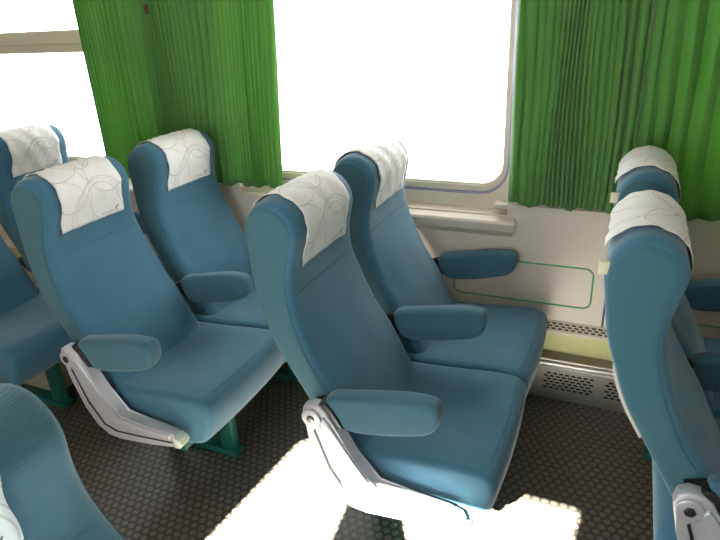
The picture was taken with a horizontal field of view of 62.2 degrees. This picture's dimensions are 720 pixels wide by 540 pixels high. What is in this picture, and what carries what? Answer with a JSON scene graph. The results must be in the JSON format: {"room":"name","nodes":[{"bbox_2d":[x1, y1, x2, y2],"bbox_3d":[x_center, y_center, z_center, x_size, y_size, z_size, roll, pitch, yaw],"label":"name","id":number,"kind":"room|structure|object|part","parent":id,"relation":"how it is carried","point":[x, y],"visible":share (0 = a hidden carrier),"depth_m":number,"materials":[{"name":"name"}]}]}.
{"room":"train carriage","nodes":[
{"label":"train carriage","id":0,"kind":"room"},
{"bbox_2d":[45,361,652,539],"bbox_3d":[-0.488,1.019,1.763,8.600,0.060,3.615,8,25,23],"label":"floor","id":1,"kind":"structure","parent":0,"point":[575,471],"depth_m":2.18,"materials":[{"name":"rubber"}]},
{"bbox_2d":[0,235,73,408],"bbox_3d":[-1.585,0.080,2.551,0.743,1.136,0.618,8,25,23],"label":"seat","id":2,"kind":"object","parent":1,"relation":"on","point":[32,337],"visible":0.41,"depth_m":2.57,"materials":[{"name":"blue fabric"}]},
{"bbox_3d":[-1.766,-0.128,2.555,0.360,0.743,0.460,8,25,23],"label":"backrest","id":3,"kind":"part","parent":2,"relation":"part of","materials":[{"name":"blue fabric"}]},
{"bbox_3d":[-1.425,-0.043,2.753,0.327,0.150,0.060,8,25,23],"label":"armrest","id":4,"kind":"part","parent":2,"relation":"part of","materials":[{"name":"teal fabric"}]},
{"bbox_2d":[0,291,73,385],"bbox_3d":[-1.480,0.282,2.620,0.554,0.203,0.508,8,25,23],"label":"seat cushion","id":5,"kind":"object","parent":2,"relation":"on","point":[32,338],"depth_m":2.45,"materials":[{"name":"blue fabric"}]},
{"bbox_2d":[0,383,125,539],"bbox_3d":[-0.252,0.791,0.795,0.886,1.106,0.542,8,25,23],"label":"seat","id":6,"kind":"object","parent":1,"relation":"on","point":[42,486],"visible":0.99,"depth_m":0.87,"materials":[{"name":"blue fabric"}]},
{"bbox_2d":[0,477,23,539],"bbox_3d":[-0.619,0.336,0.725,0.185,0.201,0.287,7,25,22],"label":"headrest cover","id":7,"kind":"object","parent":6,"relation":"on","point":[10,529],"visible":1,"depth_m":0.82,"materials":[{"name":"fabric"}]},
{"bbox_2d":[0,124,175,290],"bbox_3d":[-1.360,-0.135,3.022,0.743,1.136,0.568,8,25,23],"label":"seat","id":8,"kind":"object","parent":1,"relation":"on","point":[8,222],"visible":0.17,"depth_m":2.83,"materials":[{"name":"blue fabric"}]},
{"bbox_3d":[-1.638,-0.247,2.830,0.338,0.707,0.047,8,25,23],"label":"panel","id":9,"kind":"part","parent":8,"relation":"part of","materials":[{"name":"blue fabric"}]},
{"bbox_2d":[0,123,61,177],"bbox_3d":[-1.653,-0.596,2.932,0.182,0.210,0.287,8,25,23],"label":"headrest cover","id":10,"kind":"object","parent":8,"relation":"on","point":[35,147],"visible":1,"depth_m":2.90,"materials":[{"name":"fabric"}]},
{"bbox_3d":[-1.551,-0.333,3.004,0.360,0.743,0.460,8,25,23],"label":"backrest","id":11,"kind":"part","parent":8,"relation":"part of","materials":[{"name":"fabric"}]},
{"bbox_2d":[35,255,175,290],"bbox_3d":[-1.276,0.087,3.047,0.554,0.203,0.508,8,25,23],"label":"seat cushion","id":12,"kind":"object","parent":8,"relation":"on","point":[159,258],"depth_m":3.04,"materials":[{"name":"blue fabric"}]},
{"bbox_3d":[-1.210,-0.249,3.202,0.327,0.150,0.060,8,25,23],"label":"armrest","id":13,"kind":"part","parent":8,"relation":"part of","materials":[{"name":"teal fabric"}]},
{"bbox_2d":[10,156,283,457],"bbox_3d":[-0.736,0.191,2.196,0.743,1.136,0.618,8,25,23],"label":"seat","id":14,"kind":"object","parent":1,"relation":"on","point":[139,360],"visible":0.96,"depth_m":2.08,"materials":[{"name":"blue fabric"}]},
{"bbox_3d":[-1.004,0.069,2.027,0.338,0.707,0.047,8,25,23],"label":"panel","id":15,"kind":"part","parent":14,"relation":"part of","materials":[{"name":"blue fabric"}]},
{"bbox_2d":[23,155,123,233],"bbox_3d":[-1.018,-0.279,2.128,0.182,0.210,0.287,8,25,23],"label":"headrest cover","id":16,"kind":"object","parent":14,"relation":"on","point":[88,189],"visible":0.97,"depth_m":2.09,"materials":[{"name":"fabric"}]},
{"bbox_3d":[-0.916,-0.016,2.200,0.360,0.743,0.460,8,25,23],"label":"backrest","id":17,"kind":"part","parent":14,"relation":"part of","materials":[{"name":"blue fabric"}]},
{"bbox_3d":[-0.788,0.271,1.955,0.327,0.150,0.060,8,25,23],"label":"armrest","id":18,"kind":"part","parent":14,"relation":"part of","materials":[{"name":"teal fabric"}]},
{"bbox_3d":[-0.791,0.422,1.974,0.370,0.245,0.020,8,25,23],"label":"rail","id":19,"kind":"part","parent":14,"relation":"part of","materials":[{"name":"silver metal"}]},
{"bbox_2d":[110,321,283,442],"bbox_3d":[-0.631,0.394,2.265,0.554,0.203,0.508,8,25,23],"label":"seat cushion","id":20,"kind":"object","parent":14,"relation":"on","point":[205,373],"depth_m":2.10,"materials":[{"name":"blue fabric"}]},
{"bbox_3d":[-0.576,0.068,2.398,0.327,0.150,0.060,8,25,23],"label":"armrest","id":21,"kind":"part","parent":14,"relation":"part of","materials":[{"name":"teal fabric"}]},
{"bbox_2d":[128,130,299,382],"bbox_3d":[-0.511,-0.024,2.667,0.743,1.136,0.568,8,25,23],"label":"seat","id":22,"kind":"object","parent":1,"relation":"on","point":[191,227],"visible":0.38,"depth_m":2.54,"materials":[{"name":"teal fabric"}]},
{"bbox_3d":[-0.789,-0.136,2.475,0.338,0.707,0.047,8,25,23],"label":"panel","id":23,"kind":"part","parent":22,"relation":"part of","materials":[{"name":"blue fabric"}]},
{"bbox_2d":[136,128,209,190],"bbox_3d":[-0.804,-0.484,2.577,0.182,0.210,0.287,8,25,23],"label":"headrest cover","id":24,"kind":"object","parent":22,"relation":"on","point":[187,152],"visible":0.96,"depth_m":2.54,"materials":[{"name":"fabric"}]},
{"bbox_3d":[-0.702,-0.221,2.648,0.360,0.743,0.460,8,25,23],"label":"backrest","id":25,"kind":"part","parent":22,"relation":"part of","materials":[{"name":"blue fabric"}]},
{"bbox_2d":[192,286,285,363],"bbox_3d":[-0.427,0.199,2.692,0.554,0.203,0.508,8,25,23],"label":"seat cushion","id":26,"kind":"object","parent":22,"relation":"on","point":[247,311],"depth_m":2.53,"materials":[{"name":"blue fabric"}]},
{"bbox_2d":[245,170,525,530],"bbox_3d":[0.113,0.303,1.841,0.743,1.136,0.618,8,25,23],"label":"seat","id":27,"kind":"object","parent":1,"relation":"on","point":[392,435],"visible":0.94,"depth_m":1.69,"materials":[{"name":"blue fabric"}]},
{"bbox_2d":[252,169,349,266],"bbox_3d":[-0.169,-0.168,1.773,0.182,0.210,0.287,8,25,23],"label":"headrest cover","id":28,"kind":"object","parent":27,"relation":"on","point":[323,199],"visible":0.98,"depth_m":1.73,"materials":[{"name":"fabric"}]},
{"bbox_3d":[-0.155,0.181,1.671,0.338,0.707,0.047,8,25,23],"label":"panel","id":29,"kind":"part","parent":27,"relation":"part of","materials":[{"name":"blue fabric"}]},
{"bbox_3d":[-0.068,0.096,1.845,0.360,0.743,0.460,8,25,23],"label":"backrest","id":30,"kind":"part","parent":27,"relation":"part of","materials":[{"name":"blue fabric"}]},
{"bbox_3d":[0.058,0.534,1.619,0.370,0.245,0.020,8,25,23],"label":"rail","id":31,"kind":"part","parent":27,"relation":"part of","materials":[{"name":"silver metal"}]},
{"bbox_3d":[0.061,0.382,1.600,0.327,0.150,0.060,8,25,23],"label":"armrest","id":32,"kind":"part","parent":27,"relation":"part of","materials":[{"name":"teal fabric"}]},
{"bbox_3d":[0.273,0.180,2.043,0.327,0.150,0.060,8,25,23],"label":"armrest","id":33,"kind":"part","parent":27,"relation":"part of","materials":[{"name":"teal fabric"}]},
{"bbox_2d":[358,362,525,519],"bbox_3d":[0.217,0.505,1.910,0.554,0.203,0.508,8,25,23],"label":"seat cushion","id":34,"kind":"object","parent":27,"relation":"on","point":[463,464],"depth_m":1.72,"materials":[{"name":"blue fabric"}]},
{"bbox_2d":[333,138,546,395],"bbox_3d":[0.338,0.088,2.312,0.743,1.136,0.568,8,25,23],"label":"seat","id":35,"kind":"object","parent":1,"relation":"on","point":[389,250],"visible":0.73,"depth_m":2.20,"materials":[{"name":"teal fabric"}]},
{"bbox_2d":[335,136,406,209],"bbox_3d":[0.045,-0.372,2.222,0.182,0.210,0.287,8,25,23],"label":"headrest cover","id":36,"kind":"object","parent":35,"relation":"on","point":[390,157],"visible":0.97,"depth_m":2.17,"materials":[{"name":"fabric"}]},
{"bbox_3d":[0.060,-0.024,2.120,0.338,0.707,0.047,8,25,23],"label":"panel","id":37,"kind":"part","parent":35,"relation":"part of","materials":[{"name":"blue fabric"}]},
{"bbox_3d":[0.147,-0.109,2.293,0.360,0.743,0.460,8,25,23],"label":"backrest","id":38,"kind":"part","parent":35,"relation":"part of","materials":[{"name":"blue fabric"}]},
{"bbox_2d":[406,301,546,395],"bbox_3d":[0.422,0.310,2.337,0.554,0.203,0.508,8,25,23],"label":"seat cushion","id":39,"kind":"object","parent":35,"relation":"on","point":[512,341],"depth_m":2.18,"materials":[{"name":"blue fabric"}]},
{"bbox_3d":[0.488,-0.025,2.492,0.327,0.150,0.060,8,25,23],"label":"armrest","id":40,"kind":"part","parent":35,"relation":"part of","materials":[{"name":"teal fabric"}]},
{"bbox_2d":[598,225,719,539],"bbox_3d":[0.956,0.414,1.488,0.756,1.136,0.618,8,25,23],"label":"seat","id":41,"kind":"object","parent":1,"relation":"on","point":[646,269],"visible":0.87,"depth_m":1.31,"materials":[{"name":"blue fabric"}]},
{"bbox_3d":[0.529,-0.006,1.292,0.024,0.031,0.012,8,25,23],"label":"number plate","id":42,"kind":"part","parent":41,"relation":"part of","materials":[{"name":"beige plastic"}]},
{"bbox_2d":[604,190,693,274],"bbox_3d":[0.679,-0.056,1.418,0.182,0.210,0.287,8,25,23],"label":"headrest cover","id":43,"kind":"object","parent":41,"relation":"on","point":[646,207],"visible":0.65,"depth_m":1.35,"materials":[{"name":"fabric"}]},
{"bbox_3d":[0.694,0.293,1.316,0.338,0.707,0.047,8,25,23],"label":"panel","id":44,"kind":"part","parent":41,"relation":"part of","materials":[{"name":"blue fabric"}]},
{"bbox_2d":[652,419,719,539],"bbox_3d":[1.067,0.617,1.554,0.554,0.203,0.508,8,25,23],"label":"seat cushion","id":45,"kind":"object","parent":41,"relation":"on","point":[663,513],"depth_m":1.50,"materials":[{"name":"blue fabric"}]},
{"bbox_3d":[1.122,0.292,1.688,0.327,0.150,0.060,8,25,23],"label":"armrest","id":46,"kind":"part","parent":41,"relation":"part of","materials":[{"name":"teal fabric"}]},
{"bbox_3d":[0.907,0.645,1.264,0.370,0.245,0.020,8,25,23],"label":"rail","id":47,"kind":"part","parent":41,"relation":"part of","materials":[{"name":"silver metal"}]},
{"bbox_3d":[0.910,0.494,1.245,0.327,0.150,0.060,8,25,23],"label":"armrest","id":48,"kind":"part","parent":41,"relation":"part of","materials":[{"name":"teal fabric"}]},
{"bbox_2d":[610,166,719,460],"bbox_3d":[1.181,0.199,1.959,0.756,1.136,0.568,8,25,23],"label":"seat","id":49,"kind":"object","parent":1,"relation":"on","point":[700,294],"visible":0.26,"depth_m":1.82,"materials":[{"name":"teal fabric"}]},
{"bbox_3d":[0.744,-0.211,1.741,0.024,0.031,0.012,8,25,23],"label":"number plate","id":50,"kind":"part","parent":49,"relation":"part of","materials":[{"name":"beige plastic"}]},
{"bbox_2d":[615,145,680,202],"bbox_3d":[0.894,-0.261,1.867,0.182,0.210,0.287,8,25,23],"label":"headrest cover","id":51,"kind":"object","parent":49,"relation":"on","point":[648,155],"visible":0.62,"depth_m":1.80,"materials":[{"name":"fabric"}]},
{"bbox_3d":[0.909,0.088,1.765,0.338,0.707,0.047,8,25,23],"label":"panel","id":52,"kind":"part","parent":49,"relation":"part of","materials":[{"name":"blue fabric"}]},
{"bbox_3d":[1.337,0.086,2.137,0.327,0.150,0.060,8,25,23],"label":"armrest","id":53,"kind":"part","parent":49,"relation":"part of","materials":[{"name":"teal fabric"}]},
{"bbox_2d":[703,337,719,418],"bbox_3d":[1.271,0.422,1.982,0.554,0.203,0.508,8,25,23],"label":"seat cushion","id":54,"kind":"object","parent":49,"relation":"on","point":[709,344],"depth_m":1.87,"materials":[{"name":"blue fabric"}]},
{"bbox_2d":[0,0,719,338],"bbox_3d":[0.092,-0.620,2.635,8.400,2.200,0.250,8,25,23],"label":"wall","id":55,"kind":"structure","parent":0,"point":[570,240],"depth_m":2.43,"materials":[{"name":"beige plastic"}]},
{"bbox_2d":[0,29,130,178],"bbox_3d":[-2.108,-1.130,3.415,2.450,1.125,0.095,8,25,23],"label":"window","id":56,"kind":"structure","parent":55,"relation":"in","point":[52,41],"depth_m":3.15,"materials":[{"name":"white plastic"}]},
{"bbox_2d":[4,239,625,412],"bbox_3d":[0.789,0.348,2.647,6.700,0.349,0.219,8,25,23],"label":"wall heater","id":57,"kind":"object","parent":55,"relation":"attached to","point":[575,365],"visible":0.13,"depth_m":2.52,"materials":[{"name":"beige metal"}]},
{"bbox_3d":[0.799,0.266,2.648,6.700,0.110,0.148,8,25,23],"label":"duct panel","id":58,"kind":"part","parent":57,"relation":"part of","materials":[{"name":"beige metal"}]},
{"bbox_2d":[23,267,612,367],"bbox_3d":[0.793,0.347,2.657,6.700,0.047,0.200,8,25,23],"label":"shelf","id":59,"kind":"object","parent":57,"relation":"attached to","point":[551,357],"depth_m":2.53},
{"bbox_3d":[0.750,0.385,2.567,6.700,0.032,0.026,8,25,23],"label":"rail","id":60,"kind":"part","parent":57,"relation":"part of","materials":[{"name":"metal"}]},
{"bbox_2d":[129,179,514,236],"bbox_3d":[-1.296,-0.415,3.245,4.220,0.146,0.085,8,25,23],"label":"trim","id":61,"kind":"structure","parent":55,"relation":"attached to","point":[425,219],"depth_m":2.49,"materials":[{"name":"beige plastic"}]},
{"bbox_2d":[245,0,517,208],"bbox_3d":[0.017,-0.850,2.526,1.290,1.125,0.095,8,25,23],"label":"window","id":62,"kind":"structure","parent":55,"relation":"in","point":[459,191],"depth_m":2.51,"materials":[{"name":"white"}]},
{"bbox_2d":[218,183,610,216],"bbox_3d":[0.042,-0.337,2.654,8.462,0.020,0.052,8,25,23],"label":"trim","id":63,"kind":"structure","parent":55,"relation":"attached to","point":[499,204],"depth_m":2.35,"materials":[{"name":"beige plastic"}]},
{"bbox_2d":[153,249,719,327],"bbox_3d":[0.094,-0.030,2.752,3.304,0.182,0.007,8,25,23],"label":"trim","id":64,"kind":"structure","parent":55,"relation":"attached to","point":[456,289],"depth_m":2.46,"materials":[{"name":"green plastic"}]},
{"bbox_2d":[601,300,604,326],"bbox_3d":[0.982,0.004,2.349,4.008,0.498,0.012,8,25,23],"label":"trim","id":65,"kind":"structure","parent":55,"relation":"attached to","point":[603,315],"depth_m":2.42,"materials":[{"name":"grey"}]},
{"bbox_3d":[0.675,-1.337,1.845,6.700,0.030,0.065,8,25,23],"label":"rail","id":66,"kind":"object","parent":55,"relation":"attached to","visible":0},
{"bbox_2d":[72,0,282,188],"bbox_3d":[-0.834,-0.967,2.708,1.114,1.178,0.045,8,25,23],"label":"window curtain","id":67,"kind":"object","parent":66,"relation":"hanging from","point":[155,68],"visible":0.78,"depth_m":2.73,"materials":[{"name":"green fabric"}]},
{"bbox_2d":[508,0,654,213],"bbox_3d":[0.752,-0.762,2.041,0.431,1.168,0.037,8,25,23],"label":"window curtain","id":68,"kind":"object","parent":66,"relation":"hanging from","point":[580,65],"visible":0.98,"depth_m":2.10,"materials":[{"name":"green fabric"}]},
{"bbox_2d":[636,0,719,221],"bbox_3d":[1.668,-0.638,1.655,1.566,1.172,0.058,8,25,23],"label":"window curtain","id":69,"kind":"object","parent":66,"relation":"hanging from","point":[680,112],"visible":0.74,"depth_m":1.97,"materials":[{"name":"green fabric"}]}
]}

